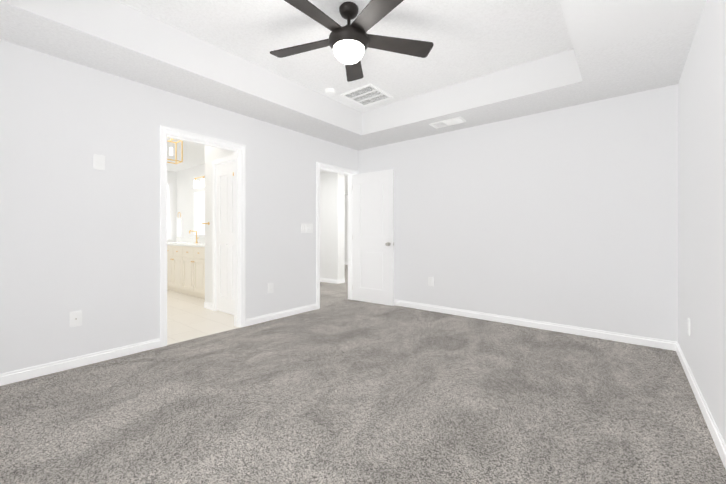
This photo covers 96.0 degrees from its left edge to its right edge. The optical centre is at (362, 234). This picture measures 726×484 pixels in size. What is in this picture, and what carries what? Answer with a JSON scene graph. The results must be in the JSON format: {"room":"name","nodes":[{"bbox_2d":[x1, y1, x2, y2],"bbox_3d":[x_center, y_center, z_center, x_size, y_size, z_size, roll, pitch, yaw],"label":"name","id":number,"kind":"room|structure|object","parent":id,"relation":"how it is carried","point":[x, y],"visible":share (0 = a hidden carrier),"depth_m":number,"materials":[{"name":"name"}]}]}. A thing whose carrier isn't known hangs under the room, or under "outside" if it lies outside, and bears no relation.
{"room":"empty bedroom","nodes":[
{"label":"empty bedroom","id":0,"kind":"room"},
{"bbox_2d":[167,171,174,241],"bbox_3d":[-4.969,-0.164,6.259,0.120,2.440,2.490,0,0,39],"label":"wall","id":1,"kind":"structure","parent":0,"point":[170,174],"depth_m":7.15,"materials":[{"name":"white paint"}]},
{"bbox_2d":[167,184,171,239],"bbox_3d":[-4.564,-0.495,6.639,0.029,1.220,1.270,0,0,39],"label":"window blinds","id":2,"kind":"object","parent":1,"relation":"attached to","point":[169,211],"visible":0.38,"depth_m":7.09,"materials":[{"name":"white paint"}]},
{"bbox_2d":[0,40,357,373],"bbox_3d":[-1.558,-0.413,3.638,0.120,2.950,4.800,0,0,39],"label":"wall","id":3,"kind":"structure","parent":0,"point":[78,232],"depth_m":2.76,"materials":[{"name":"white paint"}]},
{"bbox_2d":[70,311,81,326],"bbox_3d":[-2.296,0.674,2.617,0.018,0.118,0.072,0,0,39],"label":"outlet","id":4,"kind":"object","parent":3,"relation":"attached to","point":[75,318],"visible":1,"depth_m":2.62,"materials":[{"name":"white plastic"}]},
{"bbox_2d":[0,338,160,385],"bbox_3d":[-2.419,1.023,2.471,0.013,0.083,1.598,0,0,39],"label":"baseboard","id":5,"kind":"structure","parent":3,"relation":"attached to","point":[43,370],"depth_m":2.61,"materials":[{"name":"white paint"}]},
{"bbox_2d":[94,154,104,169],"bbox_3d":[-2.206,-0.606,2.734,0.008,0.118,0.072,0,0,39],"label":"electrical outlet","id":6,"kind":"object","parent":3,"relation":"attached to","point":[99,161],"visible":1,"depth_m":2.73,"materials":[{"name":"white plastic"}]},
{"bbox_2d":[160,126,245,346],"bbox_3d":[-1.690,0.016,3.475,0.154,2.092,0.884,0,0,39],"label":"door frame","id":7,"kind":"structure","parent":3,"relation":"attached to","point":[164,131],"depth_m":3.69,"materials":[{"name":"white paint"}]},
{"bbox_2d":[268,283,272,292],"bbox_3d":[-1.143,0.661,4.051,0.009,0.118,0.072,0,0,39],"label":"outlet","id":8,"kind":"object","parent":3,"relation":"attached to","point":[270,287],"visible":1,"depth_m":4.05,"materials":[{"name":"white plastic"}]},
{"bbox_2d":[246,304,316,325],"bbox_3d":[-1.010,1.019,4.214,0.013,0.083,1.116,0,0,39],"label":"baseboard","id":9,"kind":"structure","parent":3,"relation":"attached to","point":[255,320],"depth_m":4.14,"materials":[{"name":"white paint"}]},
{"bbox_2d":[301,224,304,231],"bbox_3d":[-0.810,-0.090,4.454,0.019,0.118,0.072,0,0,39],"label":"light switch","id":10,"kind":"object","parent":3,"relation":"attached to","point":[302,227],"visible":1,"depth_m":4.45,"materials":[{"name":"white plastic"}]},
{"bbox_2d":[306,224,311,232],"bbox_3d":[-0.744,-0.090,4.536,0.019,0.118,0.118,0,0,39],"label":"double light switch","id":11,"kind":"object","parent":3,"relation":"attached to","point":[308,227],"visible":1,"depth_m":4.54,"materials":[{"name":"white plastic"}]},
{"bbox_2d":[316,162,356,308],"bbox_3d":[-0.433,0.013,5.031,0.154,2.092,0.884,0,0,39],"label":"door frame","id":12,"kind":"structure","parent":3,"relation":"attached to","point":[319,165],"depth_m":5.04,"materials":[{"name":"white paint"}]},
{"bbox_2d":[175,164,203,241],"bbox_3d":[-2.510,-0.163,5.976,4.300,2.440,0.140,0,0,39],"label":"wall","id":13,"kind":"structure","parent":0,"point":[183,189],"depth_m":6.89,"materials":[{"name":"white paint"}]},
{"bbox_2d":[177,212,181,235],"bbox_3d":[-3.960,-0.228,7.046,0.180,0.526,0.033,0,0,39],"label":"bath towel","id":14,"kind":"object","parent":13,"relation":"hanging from","point":[179,226],"visible":1,"depth_m":7.00,"materials":[{"name":"white fabric"}]},
{"bbox_2d":[176,238,204,241],"bbox_3d":[-2.961,0.112,6.259,2.905,0.100,0.020,0,0,39],"label":"backsplash","id":15,"kind":"structure","parent":13,"relation":"attached to","point":[177,239],"depth_m":6.72,"materials":[{"name":"white stone"}]},
{"bbox_2d":[193,176,204,187],"bbox_3d":[-2.915,-1.044,6.158,1.100,0.240,0.118,0,0,39],"label":"sconce","id":16,"kind":"object","parent":13,"relation":"attached to","point":[195,183],"visible":0.44,"depth_m":6.41,"materials":[{"name":"white glass"}]},
{"bbox_2d":[194,191,204,234],"bbox_3d":[-2.848,-0.424,6.178,1.520,0.860,0.006,0,0,39],"label":"bathroom mirror","id":17,"kind":"object","parent":13,"relation":"attached to","point":[199,211],"visible":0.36,"depth_m":6.50,"materials":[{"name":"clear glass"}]},
{"bbox_2d":[204,145,233,303],"bbox_3d":[-1.797,-0.160,4.410,1.220,2.440,0.100,0,0,39],"label":"wall","id":18,"kind":"structure","parent":0,"point":[211,153],"depth_m":4.67,"materials":[{"name":"white paint"}]},
{"bbox_2d":[204,302,211,309],"bbox_3d":[-1.771,1.018,4.454,1.233,0.083,0.223,0,0,39],"label":"baseboard","id":19,"kind":"structure","parent":18,"relation":"attached to","point":[207,305],"depth_m":4.67,"materials":[{"name":"white paint"}]},
{"bbox_2d":[212,155,233,310],"bbox_3d":[-1.732,0.014,4.347,0.884,2.092,0.117,0,0,39],"label":"trim","id":20,"kind":"structure","parent":18,"relation":"attached to","point":[228,159],"depth_m":4.55,"materials":[{"name":"white paint"}]},
{"bbox_2d":[216,161,233,314],"bbox_3d":[-1.744,0.044,4.332,0.761,2.015,0.035,0,0,39],"label":"closet door","id":21,"kind":"structure","parent":18,"relation":"in","point":[224,236],"depth_m":4.40,"materials":[{"name":"white paint"}]},
{"bbox_2d":[167,138,347,194],"bbox_3d":[-1.800,-1.436,7.315,4.880,0.100,8.420,0,0,39],"label":"ceiling","id":22,"kind":"structure","parent":0,"point":[193,154],"depth_m":5.81,"materials":[{"name":"white paint"}]},
{"bbox_2d":[167,138,182,163],"bbox_3d":[-2.508,-1.167,4.275,0.202,0.426,0.202,0,0,39],"label":"pendant lantern","id":23,"kind":"object","parent":22,"relation":"hanging from","point":[171,153],"visible":0.44,"depth_m":4.29,"materials":[{"name":"gold metal"}]},
{"bbox_2d":[320,172,344,279],"bbox_3d":[-1.869,-0.168,8.235,3.580,2.440,0.220,0,0,39],"label":"wall","id":24,"kind":"structure","parent":0,"point":[333,228],"depth_m":7.16,"materials":[{"name":"white paint"}]},
{"bbox_2d":[320,278,338,283],"bbox_3d":[-1.944,1.011,8.150,3.613,0.083,0.017,0,0,39],"label":"baseboard","id":25,"kind":"structure","parent":24,"relation":"attached to","point":[332,280],"depth_m":7.16,"materials":[{"name":"white paint"}]},
{"bbox_2d":[116,0,573,112],"bbox_3d":[-0.073,-1.788,2.435,2.560,0.195,3.340,0,0,39],"label":"ceiling","id":26,"kind":"structure","parent":0,"point":[471,39],"depth_m":2.77,"materials":[{"name":"paint"}]},
{"bbox_2d":[324,88,334,94],"bbox_3d":[-0.388,-1.675,3.834,0.128,0.038,0.128,0,0,39],"label":"smoke detector","id":27,"kind":"object","parent":26,"relation":"attached to","point":[329,91],"visible":1,"depth_m":3.79,"materials":[{"name":"white plastic"}]},
{"bbox_2d":[270,0,433,81],"bbox_3d":[-0.134,-1.488,2.400,1.299,0.405,1.238,0,0,39],"label":"fan","id":28,"kind":"object","parent":26,"relation":"hanging from","point":[349,43],"visible":1,"depth_m":2.38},
{"bbox_2d":[340,84,392,106],"bbox_3d":[0.047,-1.689,3.983,0.460,0.010,0.460,0,0,39],"label":"ceiling vent","id":29,"kind":"object","parent":26,"relation":"in","point":[367,95],"visible":0.98,"depth_m":3.97,"materials":[{"name":"white plastic"}]},
{"bbox_2d":[345,195,347,261],"bbox_3d":[0.838,-0.173,10.470,4.980,2.440,0.200,0,0,39],"label":"wall","id":30,"kind":"structure","parent":0,"point":[346,196],"depth_m":11.49,"materials":[{"name":"white paint"}]},
{"bbox_2d":[0,0,706,150],"bbox_3d":[-0.034,-1.631,2.404,3.800,0.510,4.560,0,0,39],"label":"ceiling","id":31,"kind":"structure","parent":0,"point":[623,47],"depth_m":2.84,"materials":[{"name":"paint"}]},
{"bbox_2d":[429,117,465,127],"bbox_3d":[1.039,-1.370,4.018,0.400,0.018,0.190,0,0,39],"label":"ceiling vent","id":32,"kind":"object","parent":31,"relation":"in","point":[453,121],"visible":0.98,"depth_m":3.99,"materials":[{"name":"white plastic"}]},
{"bbox_2d":[0,300,725,483],"bbox_3d":[-0.034,1.104,2.409,3.800,0.080,4.560,0,0,39],"label":"floor carpet","id":33,"kind":"object","parent":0,"point":[355,392],"visible":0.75,"depth_m":1.98,"materials":[{"name":"grey carpet"}]},
{"bbox_2d":[358,84,677,341],"bbox_3d":[1.437,-0.414,4.226,3.800,2.950,0.120,0,0,39],"label":"wall","id":34,"kind":"structure","parent":0,"point":[568,216],"depth_m":3.62,"materials":[{"name":"white paint"}]},
{"bbox_2d":[353,169,393,305],"bbox_3d":[0.144,0.043,5.048,0.762,2.010,0.173,0,0,36],"label":"bedroom door","id":35,"kind":"structure","parent":34,"relation":"in","point":[373,237],"depth_m":5.01,"materials":[{"name":"white paint"}]},
{"bbox_2d":[429,277,433,285],"bbox_3d":[0.945,0.650,4.543,0.072,0.118,0.009,0,0,39],"label":"outlet","id":36,"kind":"object","parent":34,"relation":"attached to","point":[431,281],"visible":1,"depth_m":4.54,"materials":[{"name":"white plastic"}]},
{"bbox_2d":[394,300,671,349],"bbox_3d":[1.382,1.019,4.177,3.780,0.083,0.030,0,0,39],"label":"baseboard","id":37,"kind":"structure","parent":34,"relation":"attached to","point":[638,340],"depth_m":3.62,"materials":[{"name":"white paint"}]},
{"bbox_2d":[678,0,725,444],"bbox_3d":[1.491,-0.408,1.174,0.120,2.950,4.800,0,0,39],"label":"wall","id":38,"kind":"structure","parent":0,"point":[702,194],"depth_m":1.94,"materials":[{"name":"white paint"}]},
{"bbox_2d":[687,318,689,335],"bbox_3d":[2.421,0.684,2.431,0.009,0.118,0.072,0,0,39],"label":"outlet","id":39,"kind":"object","parent":38,"relation":"attached to","point":[688,327],"visible":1,"depth_m":2.42,"materials":[{"name":"white plastic"}]},
{"bbox_2d":[672,341,725,468],"bbox_3d":[1.440,1.025,1.219,0.013,0.083,4.560,0,0,39],"label":"baseboard","id":40,"kind":"structure","parent":38,"relation":"attached to","point":[718,440],"depth_m":1.91,"materials":[{"name":"white paint"}]},
{"label":"outside","id":41,"kind":"structure","parent":0,"visible":0},
{"bbox_2d":[167,289,240,344],"bbox_3d":[-3.250,1.099,4.873,4.300,0.080,2.550,0,0,39],"label":"floor","id":42,"kind":"structure","parent":41,"point":[189,317],"depth_m":4.09,"materials":[{"name":"beige tile"}]},
{"bbox_2d":[167,246,204,298],"bbox_3d":[-3.139,0.627,6.040,2.905,0.860,0.586,0,0,39],"label":"bathroom vanity","id":43,"kind":"object","parent":42,"relation":"on","point":[185,265],"depth_m":5.61,"materials":[{"name":"white wood"}]},
{"bbox_2d":[167,242,204,245],"bbox_3d":[-3.133,0.179,6.047,2.905,0.035,0.565,0,0,39],"label":"countertop","id":44,"kind":"structure","parent":43,"relation":"on","point":[168,243],"depth_m":6.03,"materials":[{"name":"white stone"}]},
{"bbox_2d":[320,264,351,307],"bbox_3d":[-0.876,1.092,8.367,5.000,0.080,5.630,0,0,39],"label":"floor","id":45,"kind":"structure","parent":41,"point":[331,294],"depth_m":5.88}
]}

